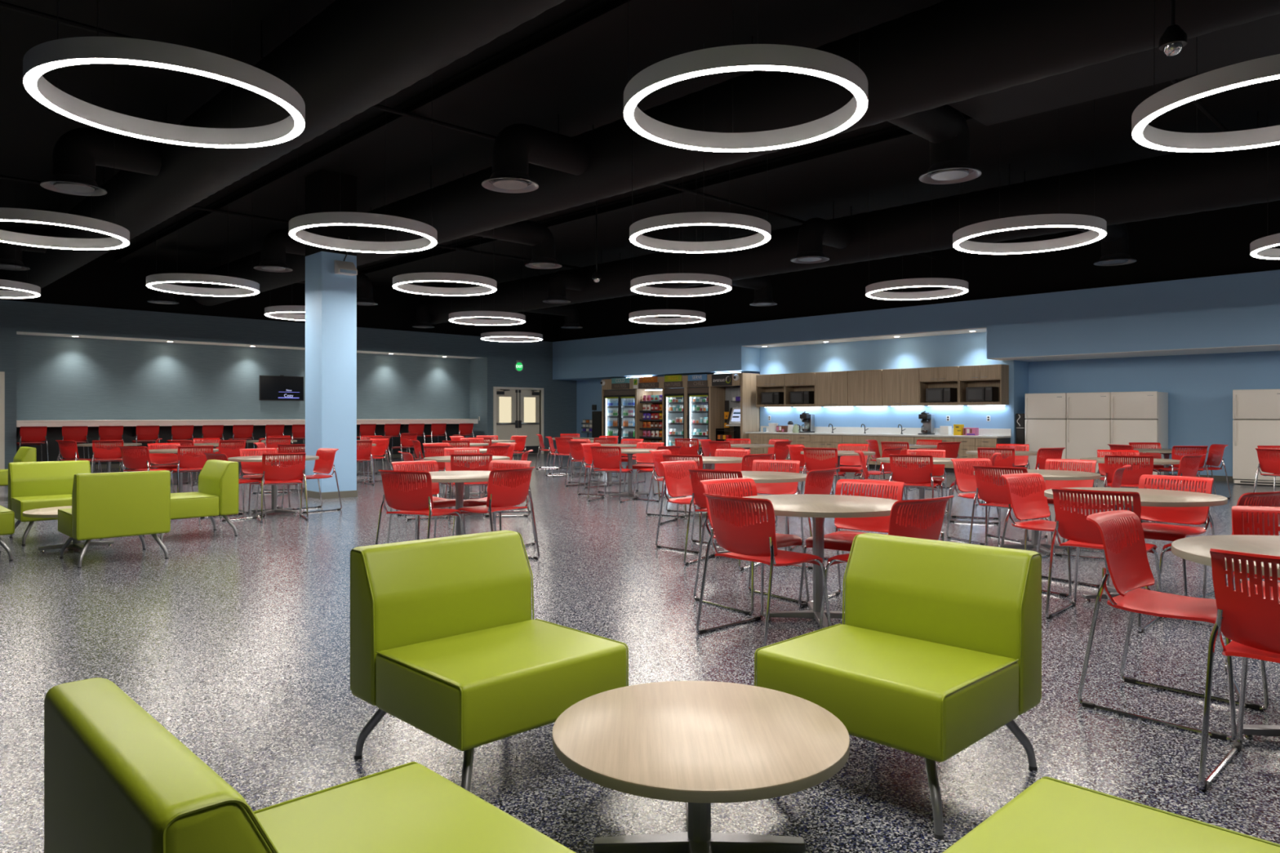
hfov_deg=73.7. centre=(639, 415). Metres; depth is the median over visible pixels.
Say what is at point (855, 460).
chair
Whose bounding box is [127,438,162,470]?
chair
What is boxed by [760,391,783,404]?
microwave
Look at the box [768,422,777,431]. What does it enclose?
tub
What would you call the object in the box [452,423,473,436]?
bar stool
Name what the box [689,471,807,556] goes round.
dining table
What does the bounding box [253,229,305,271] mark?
diffuser
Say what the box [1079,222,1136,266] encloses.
diffuser
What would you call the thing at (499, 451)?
chair
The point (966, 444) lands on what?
base cabinet
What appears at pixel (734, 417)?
kiosk
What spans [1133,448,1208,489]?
dining table
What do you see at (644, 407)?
snack bag
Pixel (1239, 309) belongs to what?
wall
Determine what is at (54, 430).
countertop
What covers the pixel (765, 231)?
diffuser
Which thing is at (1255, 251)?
diffuser
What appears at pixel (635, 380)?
sign
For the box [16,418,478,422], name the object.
countertop
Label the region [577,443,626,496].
chair
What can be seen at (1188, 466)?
chair
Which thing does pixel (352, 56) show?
air duct
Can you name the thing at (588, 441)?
chair
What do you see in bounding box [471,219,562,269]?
diffuser
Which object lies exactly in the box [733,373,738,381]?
camera
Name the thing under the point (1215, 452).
chair
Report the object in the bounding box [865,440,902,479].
chair
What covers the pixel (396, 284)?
diffuser
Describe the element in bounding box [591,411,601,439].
bin
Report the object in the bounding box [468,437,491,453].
chair
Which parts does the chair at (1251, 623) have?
seat frame, frame, backrest, seat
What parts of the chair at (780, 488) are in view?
backrest, frame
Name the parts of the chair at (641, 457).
frame, seat, backrest, frame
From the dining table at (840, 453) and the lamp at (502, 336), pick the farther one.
the lamp at (502, 336)
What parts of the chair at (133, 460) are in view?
backrest, seat frame, seat, frame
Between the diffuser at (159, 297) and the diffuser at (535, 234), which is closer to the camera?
the diffuser at (535, 234)
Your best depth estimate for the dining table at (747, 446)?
15.30 m
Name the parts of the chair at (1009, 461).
backrest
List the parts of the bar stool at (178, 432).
seat, backrest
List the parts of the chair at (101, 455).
frame, seat frame, seat, backrest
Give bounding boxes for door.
[0,371,4,469]
[493,386,543,454]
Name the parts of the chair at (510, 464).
seat, backrest, frame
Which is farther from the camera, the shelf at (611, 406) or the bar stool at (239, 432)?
the shelf at (611, 406)
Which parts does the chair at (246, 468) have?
frame, seat, backrest, frame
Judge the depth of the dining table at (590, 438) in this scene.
20.06 m
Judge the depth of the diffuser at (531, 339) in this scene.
21.73 m
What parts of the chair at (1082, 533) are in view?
frame, seat frame, backrest, seat, frame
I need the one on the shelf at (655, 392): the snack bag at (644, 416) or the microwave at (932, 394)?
the snack bag at (644, 416)
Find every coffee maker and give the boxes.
[799,411,814,432]
[917,410,934,435]
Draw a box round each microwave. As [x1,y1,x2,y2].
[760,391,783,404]
[790,391,814,404]
[925,387,956,402]
[965,386,998,402]
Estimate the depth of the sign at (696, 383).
23.90 m
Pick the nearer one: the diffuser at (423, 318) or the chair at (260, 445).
the chair at (260, 445)
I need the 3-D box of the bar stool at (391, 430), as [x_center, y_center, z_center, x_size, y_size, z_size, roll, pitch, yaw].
[-7.137,0.738,24.293,0.526,1.026,0.604,0,0,-43]
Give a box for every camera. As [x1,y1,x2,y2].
[591,200,600,282]
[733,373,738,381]
[1159,0,1186,56]
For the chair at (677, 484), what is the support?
on the floor
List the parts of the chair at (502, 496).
frame, seat, seat frame, backrest, frame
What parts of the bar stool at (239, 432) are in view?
seat, backrest, frame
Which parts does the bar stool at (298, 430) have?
seat, backrest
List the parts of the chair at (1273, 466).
frame, backrest, seat frame, seat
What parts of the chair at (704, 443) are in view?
backrest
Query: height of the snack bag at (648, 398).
0.210 m
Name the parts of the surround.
post, post, post, post, post, slat panel, panel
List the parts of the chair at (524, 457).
frame, frame, backrest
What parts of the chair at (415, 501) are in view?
frame, backrest, seat frame, seat, frame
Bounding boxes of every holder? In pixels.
[724,412,729,427]
[787,421,793,432]
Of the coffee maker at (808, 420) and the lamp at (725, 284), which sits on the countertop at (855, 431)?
the coffee maker at (808, 420)
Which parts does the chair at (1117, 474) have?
frame, seat, frame, backrest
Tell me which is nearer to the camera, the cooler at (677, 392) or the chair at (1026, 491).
the chair at (1026, 491)
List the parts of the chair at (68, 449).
backrest, seat, frame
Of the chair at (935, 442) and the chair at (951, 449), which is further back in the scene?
the chair at (935, 442)
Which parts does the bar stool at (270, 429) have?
backrest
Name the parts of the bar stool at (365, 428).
backrest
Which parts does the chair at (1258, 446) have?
frame, backrest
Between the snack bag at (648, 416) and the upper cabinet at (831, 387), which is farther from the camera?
the snack bag at (648, 416)
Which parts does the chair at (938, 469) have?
frame, backrest, seat, frame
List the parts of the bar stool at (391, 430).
backrest, frame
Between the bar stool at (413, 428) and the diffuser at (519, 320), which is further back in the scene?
the bar stool at (413, 428)
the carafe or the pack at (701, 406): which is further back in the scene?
the pack at (701, 406)
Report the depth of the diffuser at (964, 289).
13.57 m
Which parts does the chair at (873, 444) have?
backrest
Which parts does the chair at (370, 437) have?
backrest, frame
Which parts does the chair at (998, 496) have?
frame, seat frame, backrest, seat, frame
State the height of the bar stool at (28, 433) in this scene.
1.026 m
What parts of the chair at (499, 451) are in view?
backrest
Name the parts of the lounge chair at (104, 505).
leg, leg, backrest, leg, leg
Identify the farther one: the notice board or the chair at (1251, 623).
the notice board
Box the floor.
[0,453,1279,852]
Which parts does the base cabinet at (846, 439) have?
cabinet door, cabinet door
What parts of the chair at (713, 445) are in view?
backrest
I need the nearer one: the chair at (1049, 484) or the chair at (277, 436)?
the chair at (1049, 484)
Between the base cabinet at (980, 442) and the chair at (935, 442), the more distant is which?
the base cabinet at (980, 442)
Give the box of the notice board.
[724,400,728,412]
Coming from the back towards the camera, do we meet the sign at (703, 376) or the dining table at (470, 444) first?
the sign at (703, 376)
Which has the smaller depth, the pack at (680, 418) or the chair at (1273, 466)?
the chair at (1273, 466)
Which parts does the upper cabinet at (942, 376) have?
cabinet door, cabinet door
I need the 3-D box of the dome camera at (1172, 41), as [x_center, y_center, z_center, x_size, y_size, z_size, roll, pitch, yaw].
[3.327,-2.975,5.328,0.150,1.450,0.150,0,0,-44]
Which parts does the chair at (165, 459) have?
backrest, seat, frame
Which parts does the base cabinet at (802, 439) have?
drawer, drawer, drawer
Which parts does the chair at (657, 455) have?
seat, backrest, frame, frame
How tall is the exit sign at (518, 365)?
0.358 m
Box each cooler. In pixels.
[604,389,635,455]
[663,387,684,445]
[686,386,708,456]
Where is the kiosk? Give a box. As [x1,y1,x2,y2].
[725,407,740,448]
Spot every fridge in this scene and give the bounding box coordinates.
[1025,392,1067,470]
[1066,391,1111,476]
[1110,391,1168,475]
[1232,389,1279,485]
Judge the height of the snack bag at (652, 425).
0.210 m
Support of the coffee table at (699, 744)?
on the floor
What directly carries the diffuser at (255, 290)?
attached to the lamp at (155, 282)
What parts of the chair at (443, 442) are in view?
backrest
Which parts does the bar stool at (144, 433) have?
seat, backrest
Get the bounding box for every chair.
[0,446,35,485]
[0,505,14,560]
[8,460,90,545]
[44,677,575,852]
[55,440,102,472]
[57,470,170,568]
[91,440,124,473]
[118,446,174,493]
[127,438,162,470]
[142,459,238,542]
[147,443,193,492]
[168,440,198,485]
[170,445,213,493]
[191,438,220,480]
[199,452,266,521]
[218,440,248,484]
[238,448,290,513]
[251,442,296,493]
[255,453,308,523]
[259,436,290,474]
[267,435,290,444]
[277,444,305,496]
[281,448,342,513]
[350,529,628,791]
[356,436,392,476]
[356,440,374,485]
[357,438,390,482]
[360,435,383,473]
[375,470,463,544]
[386,460,466,543]
[390,432,417,464]
[395,451,453,520]
[411,440,442,484]
[422,442,453,496]
[423,445,464,499]
[440,440,469,486]
[442,447,484,508]
[447,453,493,524]
[448,435,464,448]
[452,466,539,559]
[459,438,484,453]
[463,444,511,499]
[463,460,536,546]
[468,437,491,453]
[471,442,516,493]
[476,435,497,453]
[482,449,533,516]
[511,435,528,461]
[535,434,562,469]
[544,436,574,475]
[551,437,587,478]
[559,433,582,467]
[564,440,608,488]
[567,439,599,484]
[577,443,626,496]
[584,437,617,478]
[586,435,620,474]
[587,445,635,502]
[606,439,645,483]
[623,442,666,494]
[633,445,682,502]
[645,449,697,517]
[655,460,719,554]
[659,453,710,527]
[674,438,705,469]
[683,468,764,570]
[693,477,808,615]
[695,493,831,646]
[698,439,711,466]
[707,440,745,486]
[715,448,750,471]
[725,438,751,456]
[741,453,777,522]
[751,459,804,551]
[754,533,1041,839]
[760,466,844,569]
[767,439,789,471]
[772,440,792,464]
[786,444,834,494]
[798,479,904,607]
[800,447,848,495]
[818,495,953,629]
[837,444,870,485]
[853,447,906,500]
[853,450,902,500]
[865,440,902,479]
[879,441,919,490]
[888,453,939,497]
[902,449,947,517]
[915,439,944,484]
[916,441,961,490]
[942,776,1279,852]
[946,452,1001,524]
[946,457,1028,545]
[968,465,1054,558]
[974,447,1014,506]
[995,444,1030,484]
[1000,472,1109,596]
[1023,458,1097,541]
[1035,447,1065,504]
[1045,487,1162,633]
[1053,464,1131,559]
[1077,510,1269,741]
[1095,449,1139,487]
[1103,454,1155,522]
[1106,444,1159,487]
[1106,474,1214,598]
[1128,442,1175,483]
[1141,453,1206,525]
[1155,491,1279,626]
[1157,445,1208,484]
[1177,444,1231,498]
[1198,548,1279,791]
[1224,506,1279,700]
[1253,448,1279,492]
[1254,445,1279,492]
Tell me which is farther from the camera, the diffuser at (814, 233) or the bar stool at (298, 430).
the bar stool at (298, 430)
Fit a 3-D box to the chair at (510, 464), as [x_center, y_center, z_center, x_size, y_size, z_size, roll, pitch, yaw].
[-1.368,0.845,8.166,0.526,0.810,0.590,0,0,27]
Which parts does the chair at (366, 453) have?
seat, backrest, frame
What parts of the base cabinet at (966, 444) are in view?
drawer, drawer, drawer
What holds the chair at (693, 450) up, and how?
on the floor
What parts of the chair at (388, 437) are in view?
frame, backrest, frame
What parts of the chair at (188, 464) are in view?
frame, seat, seat frame, backrest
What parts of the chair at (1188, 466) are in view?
seat, backrest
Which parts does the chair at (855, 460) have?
seat, backrest, frame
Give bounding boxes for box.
[776,425,787,432]
[939,426,951,435]
[953,424,964,435]
[963,427,978,435]
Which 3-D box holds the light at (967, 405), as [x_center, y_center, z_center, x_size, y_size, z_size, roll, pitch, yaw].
[7.606,-0.232,18.751,0.050,0.014,0.840,0,0,-44]
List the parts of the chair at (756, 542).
frame, backrest, seat frame, seat, frame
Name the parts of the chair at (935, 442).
backrest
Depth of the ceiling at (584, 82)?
10.69 m
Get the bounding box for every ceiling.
[0,0,1279,288]
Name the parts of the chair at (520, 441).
backrest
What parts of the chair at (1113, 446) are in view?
backrest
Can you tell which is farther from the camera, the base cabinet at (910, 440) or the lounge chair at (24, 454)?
the base cabinet at (910, 440)
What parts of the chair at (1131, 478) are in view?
frame, seat frame, backrest, seat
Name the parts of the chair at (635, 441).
frame, seat, backrest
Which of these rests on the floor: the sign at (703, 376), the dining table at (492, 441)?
the dining table at (492, 441)
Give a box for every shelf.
[606,405,634,408]
[606,416,634,417]
[606,426,634,428]
[621,436,634,439]
[639,389,662,448]
[667,402,683,404]
[667,411,683,413]
[667,422,683,425]
[667,434,683,436]
[691,401,707,404]
[691,411,707,413]
[691,422,707,425]
[691,435,707,437]
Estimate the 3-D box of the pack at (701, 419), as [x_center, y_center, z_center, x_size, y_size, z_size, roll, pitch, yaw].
[1.748,0.134,24.093,0.113,0.193,0.116,0,0,-44]
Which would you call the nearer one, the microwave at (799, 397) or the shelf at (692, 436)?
the microwave at (799, 397)
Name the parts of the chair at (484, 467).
frame, seat frame, seat, backrest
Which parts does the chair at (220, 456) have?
backrest, frame, frame, seat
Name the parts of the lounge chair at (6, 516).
leg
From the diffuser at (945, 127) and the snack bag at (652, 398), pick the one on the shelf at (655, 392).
the snack bag at (652, 398)
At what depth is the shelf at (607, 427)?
26.32 m
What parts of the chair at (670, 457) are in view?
frame, backrest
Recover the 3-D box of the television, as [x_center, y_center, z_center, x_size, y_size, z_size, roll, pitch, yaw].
[-9.755,-0.760,23.227,1.190,0.690,0.095,0,0,-44]
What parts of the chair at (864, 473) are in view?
backrest, seat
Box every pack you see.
[672,428,677,434]
[675,404,679,411]
[679,404,683,411]
[679,417,683,422]
[693,404,697,411]
[693,428,697,435]
[696,404,700,411]
[696,428,701,435]
[699,404,703,411]
[699,417,703,422]
[702,404,707,411]
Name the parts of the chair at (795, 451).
backrest, seat, frame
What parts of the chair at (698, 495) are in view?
frame, seat frame, seat, backrest, frame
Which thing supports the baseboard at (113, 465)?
attached to the wall at (47, 378)
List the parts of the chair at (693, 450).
backrest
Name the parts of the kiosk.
panel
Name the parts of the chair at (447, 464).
frame, backrest, frame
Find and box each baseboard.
[89,450,558,468]
[1168,473,1233,481]
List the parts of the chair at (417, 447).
backrest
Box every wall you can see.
[0,254,557,342]
[0,299,576,469]
[552,269,1279,475]
[557,200,1279,341]
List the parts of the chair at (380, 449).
frame, seat, frame, backrest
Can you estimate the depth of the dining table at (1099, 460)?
10.06 m
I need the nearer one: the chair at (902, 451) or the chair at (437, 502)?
the chair at (437, 502)
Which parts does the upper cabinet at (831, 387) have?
cabinet door, cabinet door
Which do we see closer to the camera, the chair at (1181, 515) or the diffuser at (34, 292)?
the chair at (1181, 515)
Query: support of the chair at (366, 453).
on the floor
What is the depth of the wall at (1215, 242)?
18.18 m
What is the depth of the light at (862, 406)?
20.68 m
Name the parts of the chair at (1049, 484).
frame, seat, backrest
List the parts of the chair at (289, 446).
frame, backrest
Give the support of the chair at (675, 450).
on the floor
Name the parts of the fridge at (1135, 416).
handle, handle, door, freezer door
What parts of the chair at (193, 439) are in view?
backrest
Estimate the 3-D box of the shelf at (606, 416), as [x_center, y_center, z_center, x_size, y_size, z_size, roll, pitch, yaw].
[-0.338,0.033,26.586,0.655,0.055,1.350,0,0,-44]
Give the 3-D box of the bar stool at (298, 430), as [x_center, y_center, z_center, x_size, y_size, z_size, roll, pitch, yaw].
[-8.983,0.738,22.461,0.526,1.026,0.604,0,0,-42]
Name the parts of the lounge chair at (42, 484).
leg, leg, backrest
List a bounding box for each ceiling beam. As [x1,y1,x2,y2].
[114,0,659,262]
[356,111,977,275]
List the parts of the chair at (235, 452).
backrest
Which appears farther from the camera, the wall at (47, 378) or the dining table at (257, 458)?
the wall at (47, 378)
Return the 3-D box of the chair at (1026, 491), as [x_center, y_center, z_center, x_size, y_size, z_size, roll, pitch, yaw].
[3.008,0.845,6.250,0.526,0.810,0.590,0,0,-34]
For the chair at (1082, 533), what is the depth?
5.20 m
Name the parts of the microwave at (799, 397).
door, control panel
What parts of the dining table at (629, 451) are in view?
arm, arm, arm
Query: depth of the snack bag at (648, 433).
25.61 m
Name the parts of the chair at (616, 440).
backrest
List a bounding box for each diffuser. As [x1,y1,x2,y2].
[0,226,47,270]
[0,287,39,297]
[23,57,304,147]
[40,127,161,195]
[146,281,259,296]
[147,271,207,304]
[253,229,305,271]
[264,311,305,320]
[288,223,436,253]
[298,271,377,305]
[392,280,496,295]
[412,302,434,328]
[448,316,524,325]
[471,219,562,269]
[480,336,542,342]
[481,123,589,192]
[523,304,582,328]
[542,270,586,303]
[624,65,866,151]
[629,315,705,324]
[630,223,770,253]
[631,281,731,296]
[732,275,777,306]
[790,217,851,263]
[866,285,968,300]
[887,104,981,184]
[953,225,1106,253]
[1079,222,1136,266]
[1132,75,1279,151]
[1250,243,1279,259]
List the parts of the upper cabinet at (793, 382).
cabinet door, cabinet door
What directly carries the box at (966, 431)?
on the countertop at (855, 431)
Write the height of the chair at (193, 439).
0.810 m
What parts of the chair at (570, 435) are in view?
backrest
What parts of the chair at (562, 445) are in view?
frame, backrest, frame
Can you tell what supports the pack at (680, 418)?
on the cooler at (677, 392)
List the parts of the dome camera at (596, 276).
drop rod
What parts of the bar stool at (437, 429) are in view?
frame, seat, backrest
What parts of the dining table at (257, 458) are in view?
arm, arm, arm, arm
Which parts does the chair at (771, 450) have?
backrest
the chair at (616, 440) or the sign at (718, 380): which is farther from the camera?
the sign at (718, 380)
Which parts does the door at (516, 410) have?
vertical rod, vertical rod, kick plate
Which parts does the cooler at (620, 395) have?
cooler door, cooler door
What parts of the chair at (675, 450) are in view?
seat, frame, backrest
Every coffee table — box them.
[22,506,114,551]
[551,680,849,852]
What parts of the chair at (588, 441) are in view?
frame, backrest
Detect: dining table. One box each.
[76,443,142,472]
[143,448,218,493]
[182,443,240,483]
[227,455,319,516]
[243,440,297,475]
[276,446,305,493]
[356,440,371,474]
[356,443,376,483]
[402,471,505,535]
[423,455,510,516]
[431,448,492,497]
[448,443,488,448]
[466,440,515,444]
[552,437,594,469]
[576,440,608,475]
[591,444,636,485]
[596,448,659,497]
[666,456,751,518]
[671,440,724,454]
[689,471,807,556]
[721,444,773,464]
[744,493,898,628]
[800,450,875,489]
[875,457,955,515]
[883,444,944,453]
[965,450,1037,484]
[973,469,1100,555]
[1044,487,1227,601]
[1080,457,1180,522]
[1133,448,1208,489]
[1171,534,1279,739]
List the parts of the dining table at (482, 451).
arm, arm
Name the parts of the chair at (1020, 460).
backrest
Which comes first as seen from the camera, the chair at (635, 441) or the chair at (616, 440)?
the chair at (635, 441)
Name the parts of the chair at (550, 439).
backrest, frame, frame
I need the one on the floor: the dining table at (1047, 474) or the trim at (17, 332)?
the dining table at (1047, 474)
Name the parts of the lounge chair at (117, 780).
backrest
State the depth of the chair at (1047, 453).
11.75 m
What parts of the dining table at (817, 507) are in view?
arm, arm, arm, arm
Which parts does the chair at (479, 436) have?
backrest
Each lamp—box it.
[0,207,129,249]
[0,279,40,297]
[22,0,305,147]
[146,213,259,296]
[264,213,305,320]
[288,73,437,253]
[392,272,497,295]
[448,311,525,325]
[480,331,542,342]
[623,0,867,151]
[628,236,705,324]
[629,43,771,253]
[630,176,732,296]
[865,177,968,300]
[952,99,1106,253]
[1131,0,1279,151]
[1249,233,1279,259]
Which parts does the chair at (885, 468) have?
frame, seat, frame, backrest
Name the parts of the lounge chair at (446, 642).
leg, backrest, leg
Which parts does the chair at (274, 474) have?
frame, seat, seat frame, backrest, frame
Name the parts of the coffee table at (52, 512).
arm, arm, arm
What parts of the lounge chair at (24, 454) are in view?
backrest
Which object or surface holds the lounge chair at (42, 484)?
on the floor
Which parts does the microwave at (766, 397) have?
door, control panel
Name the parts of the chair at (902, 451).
backrest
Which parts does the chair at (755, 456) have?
backrest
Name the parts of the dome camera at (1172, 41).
drop rod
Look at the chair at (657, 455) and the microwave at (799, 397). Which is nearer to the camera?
the chair at (657, 455)
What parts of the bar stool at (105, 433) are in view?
frame, backrest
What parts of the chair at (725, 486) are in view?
seat frame, frame, backrest, seat, frame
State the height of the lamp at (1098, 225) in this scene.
1.800 m
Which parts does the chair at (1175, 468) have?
frame, seat, seat frame, backrest, frame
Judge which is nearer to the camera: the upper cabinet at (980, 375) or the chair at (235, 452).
the chair at (235, 452)
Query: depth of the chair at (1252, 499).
5.02 m
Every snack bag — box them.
[642,395,646,400]
[642,404,646,410]
[642,413,646,419]
[642,422,646,427]
[642,430,646,436]
[646,395,650,400]
[646,404,650,410]
[646,413,650,419]
[646,422,650,427]
[646,430,650,436]
[650,395,654,400]
[650,404,654,410]
[650,413,654,419]
[650,422,654,427]
[650,430,654,436]
[654,395,658,400]
[654,404,658,410]
[654,413,658,419]
[654,422,658,427]
[654,431,658,436]
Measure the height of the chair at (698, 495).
0.810 m
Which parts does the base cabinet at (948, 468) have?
drawer, drawer, drawer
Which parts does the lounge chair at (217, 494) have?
leg, leg, backrest, leg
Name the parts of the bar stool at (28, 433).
seat, seat frame, backrest, frame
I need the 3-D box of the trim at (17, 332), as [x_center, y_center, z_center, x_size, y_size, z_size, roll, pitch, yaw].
[-9.512,-1.890,22.971,12.030,0.120,0.800,0,0,-44]
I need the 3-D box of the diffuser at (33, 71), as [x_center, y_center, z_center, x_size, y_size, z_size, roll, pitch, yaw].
[-2.896,-1.907,5.302,1.510,0.014,1.510,0,0,-44]
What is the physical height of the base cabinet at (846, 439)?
0.779 m
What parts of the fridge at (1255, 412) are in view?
handle, handle, door, freezer door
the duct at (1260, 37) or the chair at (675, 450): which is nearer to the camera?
the duct at (1260, 37)
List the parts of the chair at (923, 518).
frame, seat, backrest, seat frame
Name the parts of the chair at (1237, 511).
frame, backrest, seat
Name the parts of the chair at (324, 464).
frame, seat, frame, backrest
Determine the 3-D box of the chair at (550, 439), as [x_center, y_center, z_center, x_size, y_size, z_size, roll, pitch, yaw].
[-1.696,0.845,18.043,0.590,0.810,0.526,0,0,2]
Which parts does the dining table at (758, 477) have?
arm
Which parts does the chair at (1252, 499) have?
seat, frame, frame, backrest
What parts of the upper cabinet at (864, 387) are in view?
cabinet door, cabinet door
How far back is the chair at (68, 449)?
15.35 m
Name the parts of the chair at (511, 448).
backrest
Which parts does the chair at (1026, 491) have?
backrest, seat frame, seat, frame, frame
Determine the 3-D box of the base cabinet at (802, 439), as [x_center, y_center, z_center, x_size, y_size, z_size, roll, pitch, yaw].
[4.148,0.861,21.902,0.675,0.779,0.938,0,0,-44]
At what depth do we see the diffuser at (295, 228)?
9.35 m
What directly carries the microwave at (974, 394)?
in the upper cabinet at (980, 375)
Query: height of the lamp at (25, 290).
1.800 m
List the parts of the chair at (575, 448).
frame, backrest, frame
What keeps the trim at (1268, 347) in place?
attached to the wall at (1239, 309)
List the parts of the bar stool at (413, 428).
backrest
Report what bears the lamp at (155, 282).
hanging from the ceiling at (584, 82)
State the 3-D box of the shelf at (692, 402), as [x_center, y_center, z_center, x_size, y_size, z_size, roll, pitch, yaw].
[1.935,-0.367,24.249,0.655,0.055,0.710,0,0,-44]
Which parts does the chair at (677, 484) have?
seat frame, frame, backrest, seat, frame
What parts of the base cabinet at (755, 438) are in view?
drawer, drawer, drawer, drawer, drawer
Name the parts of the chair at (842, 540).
frame, seat, backrest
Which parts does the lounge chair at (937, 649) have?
leg, backrest, leg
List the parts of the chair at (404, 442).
frame, seat, backrest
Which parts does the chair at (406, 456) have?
backrest, frame, frame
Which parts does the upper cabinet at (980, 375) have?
cabinet door, cabinet door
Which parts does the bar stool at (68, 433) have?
backrest, frame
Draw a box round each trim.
[16,331,481,359]
[742,327,986,347]
[987,344,1279,361]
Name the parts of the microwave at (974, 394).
door, control panel, casing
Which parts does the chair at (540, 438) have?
backrest, frame, frame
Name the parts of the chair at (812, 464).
frame, backrest, seat, frame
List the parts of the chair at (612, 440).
backrest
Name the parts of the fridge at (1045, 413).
handle, handle, door, freezer door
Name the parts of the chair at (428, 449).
backrest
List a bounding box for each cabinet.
[748,433,782,464]
[755,373,784,407]
[779,434,810,464]
[784,372,815,406]
[810,435,844,466]
[815,370,852,406]
[842,435,879,468]
[848,369,882,406]
[877,435,914,469]
[882,368,919,405]
[914,436,954,472]
[919,366,959,405]
[954,437,975,467]
[959,364,1008,404]
[975,437,997,465]
[1016,413,1026,466]
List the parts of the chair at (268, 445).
backrest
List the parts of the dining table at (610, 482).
arm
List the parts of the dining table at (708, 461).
arm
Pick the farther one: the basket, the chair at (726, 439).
the basket
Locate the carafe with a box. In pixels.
[792,424,799,432]
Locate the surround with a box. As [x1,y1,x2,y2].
[601,373,759,457]
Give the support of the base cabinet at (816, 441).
on the floor
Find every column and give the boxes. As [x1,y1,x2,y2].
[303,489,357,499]
[305,168,356,256]
[305,251,356,492]
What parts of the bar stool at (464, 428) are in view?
backrest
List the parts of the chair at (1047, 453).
backrest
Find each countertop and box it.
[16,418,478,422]
[16,418,478,464]
[745,426,1011,438]
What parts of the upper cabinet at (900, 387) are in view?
cabinet door, cabinet door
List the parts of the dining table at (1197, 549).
arm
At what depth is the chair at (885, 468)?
11.84 m
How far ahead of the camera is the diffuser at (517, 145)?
9.36 m
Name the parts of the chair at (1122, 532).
backrest, seat frame, frame, seat, frame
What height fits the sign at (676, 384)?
0.165 m
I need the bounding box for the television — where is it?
[259,375,303,400]
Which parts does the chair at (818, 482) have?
frame, frame, backrest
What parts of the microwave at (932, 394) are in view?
door, control panel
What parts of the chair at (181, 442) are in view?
frame, backrest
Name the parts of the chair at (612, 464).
frame, backrest, seat frame, seat, frame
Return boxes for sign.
[515,360,523,371]
[611,377,629,383]
[611,382,629,389]
[633,377,638,388]
[638,382,658,388]
[640,376,657,382]
[663,381,682,387]
[664,374,681,382]
[687,380,707,386]
[688,373,706,381]
[711,373,732,386]
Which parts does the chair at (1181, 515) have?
frame, seat, seat frame, backrest, frame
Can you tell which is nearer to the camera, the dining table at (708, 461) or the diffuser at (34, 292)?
the dining table at (708, 461)
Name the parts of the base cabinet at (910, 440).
cabinet door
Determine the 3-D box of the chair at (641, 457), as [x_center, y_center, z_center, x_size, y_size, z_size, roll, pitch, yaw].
[0.089,0.845,13.839,0.526,0.810,0.590,0,0,23]
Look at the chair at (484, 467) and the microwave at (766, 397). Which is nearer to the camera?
the chair at (484, 467)
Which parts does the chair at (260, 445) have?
backrest, frame, frame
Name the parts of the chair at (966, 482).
frame, backrest, seat, frame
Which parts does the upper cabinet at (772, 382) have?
cabinet door, cabinet door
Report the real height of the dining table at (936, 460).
0.722 m
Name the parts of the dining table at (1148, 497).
arm, arm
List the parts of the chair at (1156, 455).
backrest, seat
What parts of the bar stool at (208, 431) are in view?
backrest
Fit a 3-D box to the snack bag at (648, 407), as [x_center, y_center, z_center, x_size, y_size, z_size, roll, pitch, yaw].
[0.268,-0.235,25.658,0.092,0.210,0.150,0,0,-38]
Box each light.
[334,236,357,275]
[792,406,821,407]
[862,405,888,406]
[890,405,924,406]
[967,404,1005,405]
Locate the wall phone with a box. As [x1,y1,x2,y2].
[591,404,596,411]
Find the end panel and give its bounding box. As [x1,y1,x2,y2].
[740,373,759,444]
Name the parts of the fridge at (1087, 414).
handle, handle, door, freezer door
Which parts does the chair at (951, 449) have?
backrest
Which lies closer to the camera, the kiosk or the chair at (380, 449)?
the chair at (380, 449)
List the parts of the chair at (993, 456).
frame, frame, backrest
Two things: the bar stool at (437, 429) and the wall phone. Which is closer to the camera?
the bar stool at (437, 429)
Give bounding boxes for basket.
[920,418,928,422]
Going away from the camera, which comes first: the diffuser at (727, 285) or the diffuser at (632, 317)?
the diffuser at (727, 285)
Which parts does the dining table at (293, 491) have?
arm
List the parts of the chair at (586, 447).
backrest, frame, seat, frame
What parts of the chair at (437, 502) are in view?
frame, backrest, seat, frame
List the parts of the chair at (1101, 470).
frame, seat, backrest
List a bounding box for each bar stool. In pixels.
[16,426,48,461]
[57,426,88,461]
[93,426,124,471]
[129,425,161,470]
[164,425,194,465]
[198,425,224,448]
[227,424,254,455]
[258,424,284,445]
[290,424,305,453]
[356,423,377,460]
[376,423,402,460]
[400,423,425,458]
[422,423,447,457]
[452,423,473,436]
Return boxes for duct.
[4,0,564,288]
[191,0,1279,306]
[419,111,1279,324]
[947,13,1279,125]
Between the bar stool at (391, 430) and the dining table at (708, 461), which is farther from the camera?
the bar stool at (391, 430)
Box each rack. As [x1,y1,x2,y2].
[581,419,591,437]
[715,428,736,448]
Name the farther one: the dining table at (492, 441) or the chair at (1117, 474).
the dining table at (492, 441)
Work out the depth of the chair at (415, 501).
6.93 m
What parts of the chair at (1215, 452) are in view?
frame, frame, seat, backrest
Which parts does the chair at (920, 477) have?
backrest, seat frame, seat, frame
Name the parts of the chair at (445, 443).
backrest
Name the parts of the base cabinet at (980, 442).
drawer, drawer, cabinet end panel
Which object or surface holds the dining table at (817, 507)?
on the floor
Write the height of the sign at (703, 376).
0.170 m
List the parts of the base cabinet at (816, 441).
cabinet door, cabinet door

